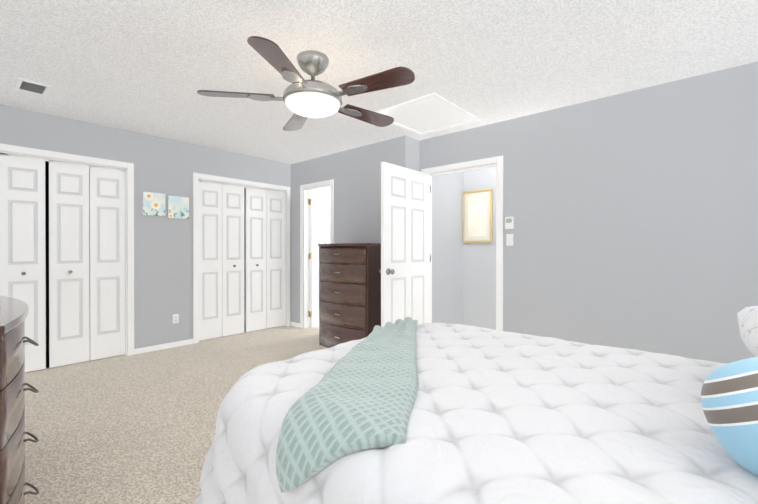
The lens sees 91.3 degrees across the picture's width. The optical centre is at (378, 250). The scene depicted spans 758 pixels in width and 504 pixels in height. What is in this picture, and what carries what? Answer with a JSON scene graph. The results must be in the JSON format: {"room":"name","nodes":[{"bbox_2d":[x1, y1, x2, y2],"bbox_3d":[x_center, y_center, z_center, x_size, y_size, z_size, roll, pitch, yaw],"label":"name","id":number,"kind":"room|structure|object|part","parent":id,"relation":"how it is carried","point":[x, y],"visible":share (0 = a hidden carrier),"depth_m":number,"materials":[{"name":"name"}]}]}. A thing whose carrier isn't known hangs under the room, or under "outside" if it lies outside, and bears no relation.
{"room":"bedroom","nodes":[
{"label":"bedroom","id":0,"kind":"room"},
{"bbox_2d":[45,166,244,352],"bbox_3d":[-3.174,-0.082,4.762,0.050,2.440,3.700,0,0,41],"label":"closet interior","id":1,"kind":"structure","parent":0,"point":[47,243],"depth_m":4.13,"materials":[{"name":"grey"}]},
{"bbox_2d":[46,321,244,367],"bbox_3d":[-2.892,1.137,4.520,0.700,0.004,3.700,0,0,41],"label":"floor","id":2,"kind":"structure","parent":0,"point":[47,359],"depth_m":3.90,"materials":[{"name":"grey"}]},
{"bbox_2d":[0,104,329,355],"bbox_3d":[-1.998,-0.083,4.931,0.100,2.440,5.700,0,0,41],"label":"wall","id":3,"kind":"structure","parent":0,"point":[163,269],"depth_m":4.24,"materials":[{"name":"grey paint"}]},
{"bbox_2d":[0,153,45,371],"bbox_3d":[-3.299,0.128,3.434,0.030,2.005,0.308,0,0,41],"label":"closet door leaf","id":4,"kind":"structure","parent":3,"relation":"in","point":[22,213],"depth_m":3.44,"materials":[{"name":"white wood"}]},
{"bbox_2d":[0,153,122,170],"bbox_3d":[-3.188,-0.866,3.557,0.030,0.020,1.266,0,0,41],"label":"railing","id":5,"kind":"object","parent":3,"relation":"attached to","point":[46,160],"visible":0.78,"depth_m":3.56,"materials":[{"name":"white"}]},
{"bbox_2d":[0,143,133,355],"bbox_3d":[-3.186,0.096,3.559,0.116,2.092,1.414,0,0,41],"label":"trim","id":6,"kind":"structure","parent":3,"relation":"attached to","point":[128,168],"depth_m":4.01,"materials":[{"name":"white wood"}]},
{"bbox_2d":[49,159,89,367],"bbox_3d":[-3.077,0.127,3.687,0.030,2.005,0.308,0,0,41],"label":"closet door leaf","id":7,"kind":"structure","parent":3,"relation":"in","point":[69,318],"depth_m":3.67,"materials":[{"name":"white wood"}]},
{"bbox_2d":[89,165,124,360],"bbox_3d":[-2.870,0.126,3.924,0.030,2.005,0.308,0,0,41],"label":"closet door leaf","id":8,"kind":"structure","parent":3,"relation":"in","point":[107,250],"depth_m":3.91,"materials":[{"name":"white wood"}]},
{"bbox_2d":[142,192,164,215],"bbox_3d":[-2.550,-0.525,4.203,0.021,0.260,0.230,0,0,41],"label":"canvas art","id":9,"kind":"object","parent":3,"relation":"attached to","point":[153,204],"visible":0.96,"depth_m":4.19,"materials":[{"name":"multicoloured fabric"}]},
{"bbox_2d":[134,339,192,353],"bbox_3d":[-2.479,1.109,4.299,0.013,0.062,0.626,0,0,41],"label":"baseboard","id":10,"kind":"structure","parent":3,"relation":"attached to","point":[163,346],"depth_m":4.27,"materials":[{"name":"white wood"}]},
{"bbox_2d":[173,314,178,323],"bbox_3d":[-2.404,0.809,4.386,0.008,0.114,0.070,0,0,41],"label":"electrical outlet","id":11,"kind":"object","parent":3,"relation":"attached to","point":[175,318],"visible":1,"depth_m":4.38,"materials":[{"name":"white plastic"}]},
{"bbox_2d":[168,195,188,218],"bbox_3d":[-2.379,-0.511,4.399,0.021,0.260,0.230,0,0,41],"label":"canvas art","id":12,"kind":"object","parent":3,"relation":"attached to","point":[178,206],"visible":0.94,"depth_m":4.39,"materials":[{"name":"multicoloured fabric"}]},
{"bbox_2d":[193,172,289,342],"bbox_3d":[-1.844,0.091,5.096,0.116,2.092,1.414,0,0,41],"label":"trim","id":13,"kind":"structure","parent":3,"relation":"attached to","point":[197,177],"depth_m":4.76,"materials":[{"name":"white wood"}]},
{"bbox_2d":[25,325,325,503],"bbox_3d":[-0.157,1.193,3.395,6.400,0.100,5.800,0,0,41],"label":"floor carpet","id":14,"kind":"object","parent":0,"point":[140,428],"depth_m":2.54,"materials":[{"name":"beige carpet"}]},
{"bbox_2d":[0,296,38,503],"bbox_3d":[-1.865,0.639,1.573,1.384,1.020,0.551,0,0,41],"label":"dresser","id":15,"kind":"object","parent":14,"relation":"on","point":[13,316],"visible":1,"depth_m":1.38,"materials":[{"name":"brown wood"}]},
{"bbox_3d":[-1.701,0.690,1.761,0.753,0.657,0.051,0,0,41],"label":"handle","id":16,"kind":"part","parent":15,"relation":"part of","materials":[{"name":"grey metal"}]},
{"bbox_2d":[318,243,380,347],"bbox_3d":[-0.304,0.529,4.335,0.824,1.220,0.512,0,0,41],"label":"chest","id":17,"kind":"object","parent":14,"relation":"on","point":[349,292],"visible":0.88,"depth_m":4.08,"materials":[{"name":"brown wood"}]},
{"bbox_3d":[-0.462,0.508,4.153,0.090,0.945,0.030,0,0,41],"label":"handle","id":18,"kind":"part","parent":17,"relation":"part of","materials":[{"name":"silver metal"}]},
{"bbox_2d":[194,306,757,503],"bbox_3d":[0.641,0.524,1.356,2.315,1.250,1.788,0,0,41],"label":"bed","id":19,"kind":"object","parent":14,"relation":"on","point":[407,410],"visible":1,"depth_m":1.04,"materials":[{"name":"white fabric"}]},
{"bbox_2d":[276,317,418,492],"bbox_3d":[0.029,0.541,1.645,1.000,0.235,1.378,0,0,41],"label":"throw","id":20,"kind":"object","parent":19,"relation":"on","point":[346,411],"depth_m":1.06,"materials":[{"name":"teal fabric"}]},
{"bbox_2d":[701,357,757,476],"bbox_3d":[0.879,0.373,0.815,0.244,0.264,0.244,0,-30,-27],"label":"pillow","id":21,"kind":"object","parent":19,"relation":"on","point":[729,394],"depth_m":0.81,"materials":[{"name":"blue fabric"}]},
{"bbox_2d":[737,306,757,356],"bbox_3d":[1.417,0.319,1.089,0.506,0.259,0.752,0,0,41],"label":"pillow","id":22,"kind":"object","parent":19,"relation":"on","point":[747,317],"depth_m":1.17,"materials":[{"name":"white fabric"}]},
{"bbox_2d":[291,137,398,327],"bbox_3d":[-0.561,-0.083,5.004,2.170,2.440,0.100,0,0,41],"label":"wall","id":23,"kind":"structure","parent":0,"point":[354,174],"depth_m":4.80,"materials":[{"name":"grey paint"}]},
{"bbox_2d":[300,179,333,327],"bbox_3d":[-0.844,0.090,5.251,0.724,2.092,0.132,0,0,41],"label":"door frame","id":24,"kind":"structure","parent":23,"relation":"attached to","point":[324,184],"depth_m":5.42,"materials":[{"name":"white wood"}]},
{"bbox_2d":[309,190,329,326],"bbox_3d":[-0.793,0.120,5.630,0.599,2.010,0.037,0,0,-39],"label":"door leaf","id":25,"kind":"structure","parent":23,"relation":"in","point":[320,217],"depth_m":5.50,"materials":[{"name":"white wood"}]},
{"bbox_3d":[-1.016,0.111,5.456,0.023,1.740,0.030,0,0,41],"label":"bathroom door hinge","id":26,"kind":"part","parent":25,"relation":"part of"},
{"bbox_2d":[0,0,757,163],"bbox_3d":[-0.157,-1.347,3.386,6.400,0.100,5.800,0,0,41],"label":"ceiling","id":27,"kind":"structure","parent":0,"point":[150,67],"depth_m":2.46,"materials":[{"name":"white paint"}]},
{"bbox_2d":[14,78,50,95],"bbox_3d":[-2.742,-1.291,2.934,0.270,0.013,0.190,0,0,41],"label":"ceiling vent","id":28,"kind":"object","parent":27,"relation":"in","point":[19,83],"depth_m":2.92,"materials":[{"name":"white plastic"}]},
{"bbox_3d":[-2.742,-1.291,2.934,0.209,0.013,0.134,0,0,41],"label":"ceiling air vent grille","id":29,"kind":"part","parent":28,"relation":"part of","materials":[{"name":"grey metal"}]},
{"bbox_2d":[197,36,414,130],"bbox_3d":[-0.402,-1.097,2.519,1.410,0.395,1.389,0,0,41],"label":"fan","id":30,"kind":"object","parent":27,"relation":"hanging from","point":[303,99],"visible":1,"depth_m":2.37,"materials":[{"name":"brown wood"}]},
{"bbox_3d":[-0.446,-0.957,2.502,0.368,0.075,0.368,0,0,41],"label":"lamp shade","id":31,"kind":"part","parent":30,"relation":"part of","materials":[{"name":"white glass"}]},
{"bbox_2d":[381,97,472,132],"bbox_3d":[0.459,-1.296,3.598,0.640,0.004,0.760,0,0,41],"label":"panel","id":32,"kind":"object","parent":27,"relation":"attached to","point":[428,114],"visible":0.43,"depth_m":3.58,"materials":[{"name":"white"}]},
{"bbox_2d":[377,93,480,135],"bbox_3d":[0.459,-1.291,3.598,0.730,0.014,0.850,0,0,41],"label":"trim","id":33,"kind":"structure","parent":27,"relation":"attached to","point":[452,105],"depth_m":3.41,"materials":[{"name":"white"}]},
{"bbox_2d":[398,135,463,324],"bbox_3d":[0.919,-0.083,4.973,0.100,2.440,2.000,0,0,41],"label":"wall","id":34,"kind":"structure","parent":0,"point":[447,247],"depth_m":4.84,"materials":[{"name":"grey paint"}]},
{"bbox_2d":[463,167,495,329],"bbox_3d":[2.455,-0.080,4.163,3.280,2.440,0.100,0,0,41],"label":"wall","id":35,"kind":"structure","parent":0,"point":[479,284],"depth_m":5.04,"materials":[{"name":"grey paint"}]},
{"bbox_2d":[463,188,492,242],"bbox_3d":[1.336,-0.463,5.055,0.440,0.720,0.024,0,0,41],"label":"framed picture","id":36,"kind":"object","parent":35,"relation":"attached to","point":[477,216],"visible":1,"depth_m":5.04,"materials":[{"name":"gold metal"}]},
{"bbox_2d":[468,196,485,236],"bbox_3d":[1.336,-0.463,5.055,0.260,0.540,0.002,0,0,41],"label":"art","id":37,"kind":"object","parent":36,"relation":"attached to","point":[476,204],"depth_m":5.05,"materials":[{"name":"beige paper"}]},
{"bbox_2d":[419,62,757,363],"bbox_3d":[1.783,-0.077,3.317,3.380,2.440,0.100,0,0,41],"label":"wall","id":38,"kind":"structure","parent":0,"point":[634,213],"depth_m":3.00,"materials":[{"name":"grey paint"}]},
{"bbox_2d":[381,162,429,326],"bbox_3d":[0.304,0.126,3.988,0.035,2.010,0.826,0,0,41],"label":"door leaf","id":39,"kind":"structure","parent":38,"relation":"in","point":[405,231],"depth_m":3.94,"materials":[{"name":"white wood"}]},
{"bbox_2d":[379,185,430,274],"bbox_3d":[0.319,0.116,4.005,0.175,1.740,0.797,0,0,41],"label":"hardware piece","id":40,"kind":"object","parent":39,"relation":"attached to","point":[389,271],"depth_m":3.70,"materials":[{"name":"silver metal"}]},
{"bbox_2d":[421,156,502,330],"bbox_3d":[0.909,0.094,4.080,0.984,2.092,0.132,0,0,41],"label":"door frame","id":41,"kind":"structure","parent":38,"relation":"attached to","point":[497,161],"depth_m":3.76,"materials":[{"name":"white wood"}]},
{"bbox_2d":[505,217,513,228],"bbox_3d":[1.288,-0.273,3.662,0.080,0.120,0.029,0,0,41],"label":"thermostat","id":42,"kind":"object","parent":38,"relation":"attached to","point":[509,222],"depth_m":3.65,"materials":[{"name":"white plastic"}]},
{"bbox_2d":[506,234,512,245],"bbox_3d":[1.293,-0.106,3.668,0.070,0.115,0.015,0,0,41],"label":"light switch","id":43,"kind":"object","parent":38,"relation":"attached to","point":[509,237],"depth_m":3.67,"materials":[{"name":"white plastic"}]},
{"bbox_3d":[1.296,-0.106,3.671,0.070,0.115,0.006,0,0,41],"label":"plate","id":44,"kind":"part","parent":43,"relation":"part of","materials":[{"name":"white plastic"}]},
{"bbox_3d":[-1.847,-0.871,5.094,0.030,0.020,1.266,0,0,41],"label":"track rail","id":45,"kind":"object","parent":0,"visible":0},
{"bbox_2d":[199,180,221,340],"bbox_3d":[-2.164,0.124,4.734,0.030,2.005,0.308,0,0,41],"label":"closet door leaf","id":46,"kind":"structure","parent":45,"relation":"hanging from","point":[210,260],"depth_m":4.73,"materials":[{"name":"white wood"}]},
{"bbox_2d":[222,183,243,336],"bbox_3d":[-1.957,0.123,4.971,0.030,2.005,0.308,0,0,41],"label":"closet door leaf","id":47,"kind":"structure","parent":45,"relation":"hanging from","point":[232,255],"depth_m":4.95,"materials":[{"name":"white wood"}]},
{"bbox_2d":[245,187,265,331],"bbox_3d":[-1.736,0.122,5.224,0.030,2.005,0.308,0,0,41],"label":"closet door leaf","id":48,"kind":"structure","parent":45,"relation":"hanging from","point":[255,254],"depth_m":5.20,"materials":[{"name":"white wood"}]},
{"bbox_2d":[266,189,284,327],"bbox_3d":[-1.529,0.121,5.462,0.030,2.005,0.308,0,0,41],"label":"closet door leaf","id":49,"kind":"structure","parent":45,"relation":"hanging from","point":[275,291],"depth_m":5.45,"materials":[{"name":"white wood"}]}
]}

